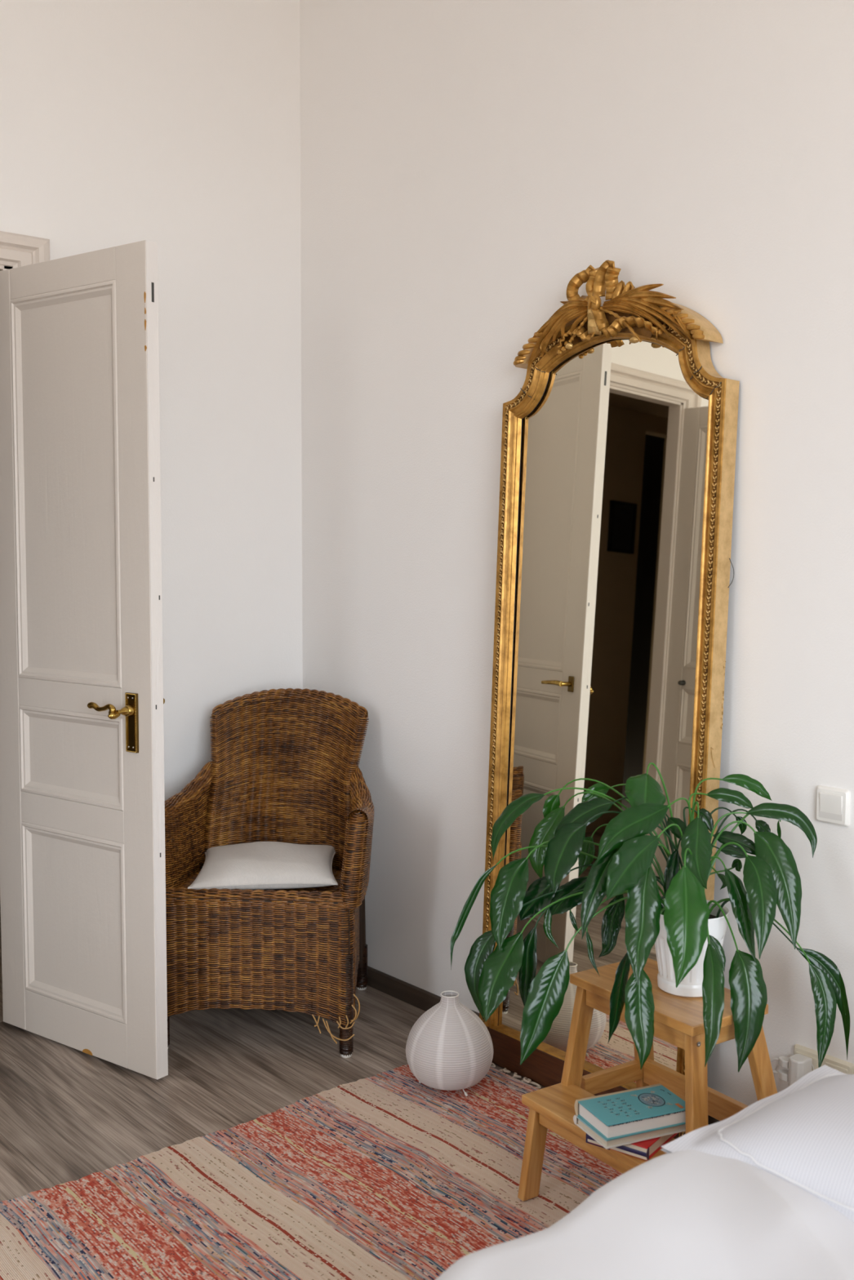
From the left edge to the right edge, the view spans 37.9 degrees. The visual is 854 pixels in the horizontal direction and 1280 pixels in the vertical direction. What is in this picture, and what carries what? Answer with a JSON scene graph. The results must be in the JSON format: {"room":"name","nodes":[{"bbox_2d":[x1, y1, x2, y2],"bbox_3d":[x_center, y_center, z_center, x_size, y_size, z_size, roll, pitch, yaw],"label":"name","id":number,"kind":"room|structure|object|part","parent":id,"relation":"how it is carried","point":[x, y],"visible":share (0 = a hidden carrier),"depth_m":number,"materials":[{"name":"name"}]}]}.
{"room":"bedroom","nodes":[
{"label":"bedroom","id":0,"kind":"room"},
{"bbox_2d":[0,0,302,800],"bbox_3d":[-2.328,-0.488,2.764,4.900,3.450,0.060,-3,6,-40],"label":"wall","id":1,"kind":"structure","parent":0,"point":[175,125],"depth_m":4.04,"materials":[{"name":"paint"}]},
{"bbox_2d":[0,264,12,271],"bbox_3d":[-1.655,0.054,3.375,1.125,2.282,0.069,-3,6,-40],"label":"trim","id":2,"kind":"structure","parent":1,"relation":"attached to","point":[2,267],"depth_m":3.61,"materials":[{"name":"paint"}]},
{"bbox_2d":[0,231,49,268],"bbox_3d":[-1.620,0.019,3.338,1.319,2.354,0.036,-3,6,-40],"label":"trim","id":3,"kind":"structure","parent":1,"relation":"attached to","point":[16,250],"depth_m":3.62,"materials":[{"name":"paint"}]},
{"bbox_2d":[0,240,168,1079],"bbox_3d":[-1.008,0.065,3.479,0.693,2.226,0.174,3,5,31],"label":"door","id":4,"kind":"structure","parent":1,"relation":"in","point":[82,866],"depth_m":3.46,"materials":[{"name":"paint"}]},
{"bbox_3d":[-0.994,-1.004,3.427,0.459,0.086,0.039,3,5,36],"label":"rail","id":5,"kind":"part","parent":4,"relation":"part of","materials":[{"name":"paint"}]},
{"bbox_3d":[-1.004,-0.420,3.459,0.460,1.084,0.015,3,5,36],"label":"moulding","id":6,"kind":"part","parent":4,"relation":"part of","materials":[{"name":"paint"}]},
{"bbox_3d":[-0.995,-0.421,3.470,0.468,1.092,0.016,3,5,36],"label":"panel","id":7,"kind":"part","parent":4,"relation":"part of","materials":[{"name":"paint"}]},
{"bbox_3d":[-0.997,0.159,3.514,0.459,0.080,0.039,3,5,36],"label":"rail","id":8,"kind":"part","parent":4,"relation":"part of","materials":[{"name":"paint"}]},
{"bbox_3d":[-1.006,0.328,3.514,0.460,0.256,0.015,3,5,36],"label":"moulding","id":9,"kind":"part","parent":4,"relation":"part of","materials":[{"name":"paint"}]},
{"bbox_3d":[-0.998,0.499,3.539,0.459,0.089,0.039,3,5,36],"label":"rail","id":10,"kind":"part","parent":4,"relation":"part of","materials":[{"name":"paint"}]},
{"bbox_3d":[-0.999,0.796,3.561,0.468,0.515,0.016,3,5,36],"label":"panel","id":11,"kind":"part","parent":4,"relation":"part of","materials":[{"name":"paint"}]},
{"bbox_3d":[-1.008,0.797,3.549,0.460,0.507,0.015,3,5,36],"label":"moulding","id":12,"kind":"part","parent":4,"relation":"part of","materials":[{"name":"paint"}]},
{"bbox_3d":[-0.998,0.327,3.526,0.468,0.264,0.016,3,5,36],"label":"panel","id":13,"kind":"part","parent":4,"relation":"part of","materials":[{"name":"paint"}]},
{"bbox_3d":[-1.000,1.111,3.584,0.459,0.124,0.039,3,5,36],"label":"rail","id":14,"kind":"part","parent":4,"relation":"part of","materials":[{"name":"paint"}]},
{"bbox_3d":[-0.849,0.188,3.337,0.128,0.040,0.069,4,6,42],"label":"handle","id":15,"kind":"part","parent":4,"relation":"part of","materials":[{"name":"gold metal"}]},
{"bbox_3d":[-0.790,0.221,3.335,0.044,0.160,0.007,3,5,36],"label":"handle plate","id":16,"kind":"part","parent":4,"relation":"part of","materials":[{"name":"gold metal"}]},
{"bbox_2d":[0,907,545,1201],"bbox_3d":[-0.799,1.401,1.080,5.138,0.060,7.900,-3,6,-40],"label":"floor","id":17,"kind":"structure","parent":0,"point":[68,1113],"depth_m":3.39,"materials":[{"name":"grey wood"}]},
{"bbox_2d":[164,688,373,1057],"bbox_3d":[-0.463,0.673,3.822,0.672,0.990,0.635,1,4,7],"label":"wicker armchair","id":18,"kind":"object","parent":17,"relation":"on","point":[284,767],"visible":0.77,"depth_m":3.69,"materials":[{"name":"brown wicker"}]},
{"bbox_3d":[-0.747,0.576,3.768,0.084,0.320,0.461,1,4,12],"label":"armrest","id":19,"kind":"part","parent":18,"relation":"part of","materials":[{"name":"brown wicker"}]},
{"bbox_3d":[-0.496,0.736,3.551,0.524,0.034,0.050,1,4,5],"label":"rail","id":20,"kind":"part","parent":18,"relation":"part of","materials":[{"name":"brown wicker"}]},
{"bbox_2d":[187,841,337,889],"bbox_3d":[-0.479,0.673,3.743,0.427,0.086,0.374,0,4,-3],"label":"seat cushion","id":21,"kind":"object","parent":18,"relation":"on","point":[255,865],"visible":1,"depth_m":3.62,"materials":[{"name":"fabric"}]},
{"bbox_3d":[-0.448,0.457,3.971,0.494,0.538,0.267,1,4,5],"label":"backrest","id":22,"kind":"part","parent":18,"relation":"part of","materials":[{"name":"brown wicker"}]},
{"bbox_3d":[-0.233,0.967,3.542,0.037,0.434,0.036,-3,6,-40],"label":"leg","id":23,"kind":"part","parent":18,"relation":"part of","materials":[{"name":"brown wicker"}]},
{"bbox_3d":[-0.209,0.581,3.722,0.084,0.320,0.461,0,4,-2],"label":"armrest","id":24,"kind":"part","parent":18,"relation":"part of","materials":[{"name":"brown wicker"}]},
{"bbox_3d":[-0.218,0.927,4.076,0.033,0.435,0.051,2,5,20],"label":"leg","id":25,"kind":"part","parent":18,"relation":"part of","materials":[{"name":"brown wicker"}]},
{"bbox_2d":[0,1062,622,1279],"bbox_3d":[-0.552,1.258,2.499,2.416,0.017,0.900,-3,6,-40],"label":"rag rug","id":26,"kind":"object","parent":17,"relation":"on","point":[388,1175],"visible":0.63,"depth_m":2.77,"materials":[{"name":"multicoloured fabric"}]},
{"bbox_3d":[0.216,1.190,3.441,0.025,0.015,0.033,-3,6,-40],"label":"fringe cord","id":27,"kind":"part","parent":26,"relation":"part of","materials":[{"name":"beige fabric"}]},
{"bbox_3d":[0.243,1.192,3.408,0.025,0.015,0.025,-3,6,-40],"label":"fringe cord","id":28,"kind":"part","parent":26,"relation":"part of","materials":[{"name":"beige fabric"}]},
{"bbox_3d":[0.272,1.195,3.374,0.025,0.015,0.030,-3,6,-40],"label":"fringe cord","id":29,"kind":"part","parent":26,"relation":"part of","materials":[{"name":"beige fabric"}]},
{"bbox_3d":[0.286,1.196,3.358,0.025,0.015,0.055,-3,6,-40],"label":"fringe cord","id":30,"kind":"part","parent":26,"relation":"part of","materials":[{"name":"beige fabric"}]},
{"bbox_2d":[405,990,493,1096],"bbox_3d":[0.118,1.070,3.412,0.236,0.259,0.422,4,5,38],"label":"paper lantern","id":31,"kind":"object","parent":17,"relation":"on","point":[449,1047],"visible":0.98,"depth_m":3.26,"materials":[{"name":"white paper"}]},
{"bbox_2d":[479,259,739,1139],"bbox_3d":[0.444,0.127,3.220,0.129,2.172,0.772,-3,6,-40],"label":"floor mirror","id":32,"kind":"object","parent":17,"relation":"on","point":[620,433],"visible":0.73,"depth_m":3.19,"materials":[{"name":"gold wood"}]},
{"bbox_3d":[0.458,0.179,3.243,0.070,1.994,0.751,-3,6,-40],"label":"panel","id":33,"kind":"part","parent":32,"relation":"part of","materials":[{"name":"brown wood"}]},
{"bbox_3d":[0.340,-0.803,3.316,0.078,0.132,0.245,-3,6,-40],"label":"cornice","id":34,"kind":"part","parent":32,"relation":"part of","materials":[{"name":"gold metal"}]},
{"bbox_3d":[0.407,1.162,3.285,0.058,0.097,0.723,-3,6,-40],"label":"board","id":35,"kind":"part","parent":32,"relation":"part of","materials":[{"name":"brown wood"}]},
{"bbox_2d":[497,338,708,1086],"bbox_3d":[0.439,0.210,3.229,0.074,1.959,0.654,-3,6,-40],"label":"mirror glass","id":36,"kind":"object","parent":32,"relation":"attached to","point":[606,521],"depth_m":3.22,"materials":[{"name":"silver"}]},
{"bbox_3d":[0.597,-0.776,3.013,0.077,0.136,0.243,-3,6,-40],"label":"cornice","id":37,"kind":"part","parent":32,"relation":"part of","materials":[{"name":"gold metal"}]},
{"bbox_3d":[0.442,0.179,3.229,0.122,2.026,0.762,-3,6,-40],"label":"frame","id":38,"kind":"part","parent":32,"relation":"part of","materials":[{"name":"gold metal"}]},
{"bbox_2d":[517,958,777,1201],"bbox_3d":[0.499,1.000,2.701,0.439,0.490,0.466,-3,5,-34],"label":"step stool","id":39,"kind":"object","parent":17,"relation":"on","point":[678,1021],"visible":0.56,"depth_m":2.72,"materials":[{"name":"brown wood"}]},
{"bbox_3d":[0.238,1.133,2.762,0.065,0.215,0.036,-3,5,-34],"label":"leg","id":40,"kind":"part","parent":39,"relation":"part of","materials":[{"name":"brown wood"}]},
{"bbox_3d":[0.340,0.905,2.804,0.065,0.274,0.062,-3,6,-40],"label":"leg","id":41,"kind":"part","parent":39,"relation":"part of","materials":[{"name":"brown wood"}]},
{"bbox_2d":[586,1133,677,1160],"bbox_3d":[0.435,1.006,2.569,0.136,0.028,0.198,3,5,36],"label":"book","id":42,"kind":"object","parent":39,"relation":"on","point":[645,1149],"visible":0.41,"depth_m":2.48,"materials":[{"name":"red paper"}]},
{"bbox_2d":[573,1114,685,1149],"bbox_3d":[0.417,0.984,2.542,0.199,0.018,0.126,-2,5,-24],"label":"book","id":43,"kind":"object","parent":42,"relation":"on","point":[621,1141],"visible":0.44,"depth_m":2.49,"materials":[{"name":"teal paper"}]},
{"bbox_2d":[574,1083,685,1140],"bbox_3d":[0.422,0.959,2.538,0.203,0.031,0.129,-2,5,-23],"label":"book","id":44,"kind":"object","parent":43,"relation":"on","point":[627,1113],"visible":0.99,"depth_m":2.51,"materials":[{"name":"teal paper"}]},
{"bbox_2d":[598,1097,639,1115],"bbox_3d":[0.390,0.945,2.518,0.066,0.001,0.093,-3,6,-40],"label":"print","id":45,"kind":"object","parent":44,"relation":"on","point":[617,1098],"depth_m":2.52},
{"bbox_2d":[641,1095,659,1104],"bbox_3d":[0.464,0.943,2.550,0.034,0.001,0.040,-3,6,-40],"label":"print","id":46,"kind":"object","parent":44,"relation":"on","point":[651,1095],"depth_m":2.55},
{"bbox_3d":[0.514,0.993,2.944,0.040,0.469,0.161,2,5,25],"label":"leg","id":47,"kind":"part","parent":39,"relation":"part of","materials":[{"name":"brown wood"}]},
{"bbox_2d":[450,762,849,1072],"bbox_3d":[0.485,0.582,2.662,0.788,0.622,0.479,2,5,24],"label":"potted plant","id":48,"kind":"object","parent":39,"relation":"on","point":[687,930],"visible":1,"depth_m":2.60,"materials":[{"name":"green plant"}]},
{"bbox_3d":[0.565,0.666,2.690,0.169,0.176,0.169,-3,6,-40],"label":"flower pot","id":49,"kind":"part","parent":48,"relation":"part of","materials":[{"name":"white ceramic"}]},
{"bbox_3d":[0.543,0.928,2.506,0.067,0.275,0.056,-3,5,-34],"label":"leg","id":50,"kind":"part","parent":39,"relation":"part of","materials":[{"name":"brown wood"}]},
{"bbox_3d":[0.731,1.017,2.625,0.161,0.469,0.040,0,4,-3],"label":"leg","id":51,"kind":"part","parent":39,"relation":"part of","materials":[{"name":"brown wood"}]},
{"bbox_3d":[0.737,1.135,1.255,2.100,0.454,1.520,-3,6,-40],"label":"bed","id":52,"kind":"object","parent":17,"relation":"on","visible":0},
{"bbox_2d":[435,1149,853,1279],"bbox_3d":[0.475,1.000,0.949,1.401,0.384,1.744,-3,6,-40],"label":"duvet","id":53,"kind":"object","parent":52,"relation":"on","point":[690,1214],"visible":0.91,"depth_m":1.67,"materials":[{"name":"white fabric"}]},
{"bbox_2d":[660,1064,853,1222],"bbox_3d":[0.778,0.781,1.775,0.457,0.152,0.778,-3,6,-40],"label":"pillow","id":54,"kind":"object","parent":52,"relation":"on","point":[802,1134],"visible":0.81,"depth_m":1.86,"materials":[{"name":"fabric"}]},
{"bbox_2d":[299,0,853,1106],"bbox_3d":[1.609,-0.418,1.991,0.120,3.450,6.500,-3,6,-40],"label":"wall","id":55,"kind":"structure","parent":0,"point":[462,162],"depth_m":3.43,"materials":[{"name":"paint"}]},
{"bbox_2d":[367,965,719,1124],"bbox_3d":[1.551,1.276,2.073,0.016,0.058,6.200,-3,6,-40],"label":"baseboard","id":56,"kind":"structure","parent":55,"relation":"attached to","point":[413,995],"depth_m":3.99,"materials":[{"name":"brown wood"}]},
{"bbox_2d":[793,1044,853,1074],"bbox_3d":[0.899,0.982,2.830,0.014,0.082,0.153,-3,6,-40],"label":"wall socket","id":57,"kind":"object","parent":55,"relation":"attached to","point":[847,1068],"visible":0.28,"depth_m":2.82,"materials":[{"name":"beige plastic"}]},
{"bbox_2d":[787,1053,812,1086],"bbox_3d":[0.850,0.988,2.842,0.046,0.070,0.040,-3,6,-40],"label":"plug adapter","id":58,"kind":"object","parent":57,"relation":"attached to","point":[799,1065],"visible":0.6,"depth_m":2.83,"materials":[{"name":"white plastic"}]},
{"bbox_2d":[770,1056,789,1068],"bbox_3d":[0.900,1.108,2.789,0.031,0.278,0.352,-3,6,-40],"label":"plug","id":59,"kind":"object","parent":58,"relation":"attached to","point":[783,1061],"visible":0.34,"depth_m":2.86,"materials":[{"name":"white plastic"}]},
{"bbox_3d":[0.904,1.111,2.793,0.020,0.272,0.352,-3,6,-40],"label":"cord","id":60,"kind":"part","parent":59,"relation":"part of","materials":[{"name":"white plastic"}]},
{"bbox_2d":[773,1069,788,1081],"bbox_3d":[0.904,1.124,2.784,0.029,0.247,0.337,-3,6,-40],"label":"plug","id":61,"kind":"object","parent":58,"relation":"attached to","point":[783,1074],"visible":0.27,"depth_m":2.86,"materials":[{"name":"white plastic"}]},
{"bbox_2d":[815,785,850,826],"bbox_3d":[0.904,0.371,2.780,0.014,0.082,0.082,-3,6,-40],"label":"light switch","id":62,"kind":"object","parent":55,"relation":"attached to","point":[833,804],"visible":1,"depth_m":2.77,"materials":[{"name":"white plastic"}]}
]}

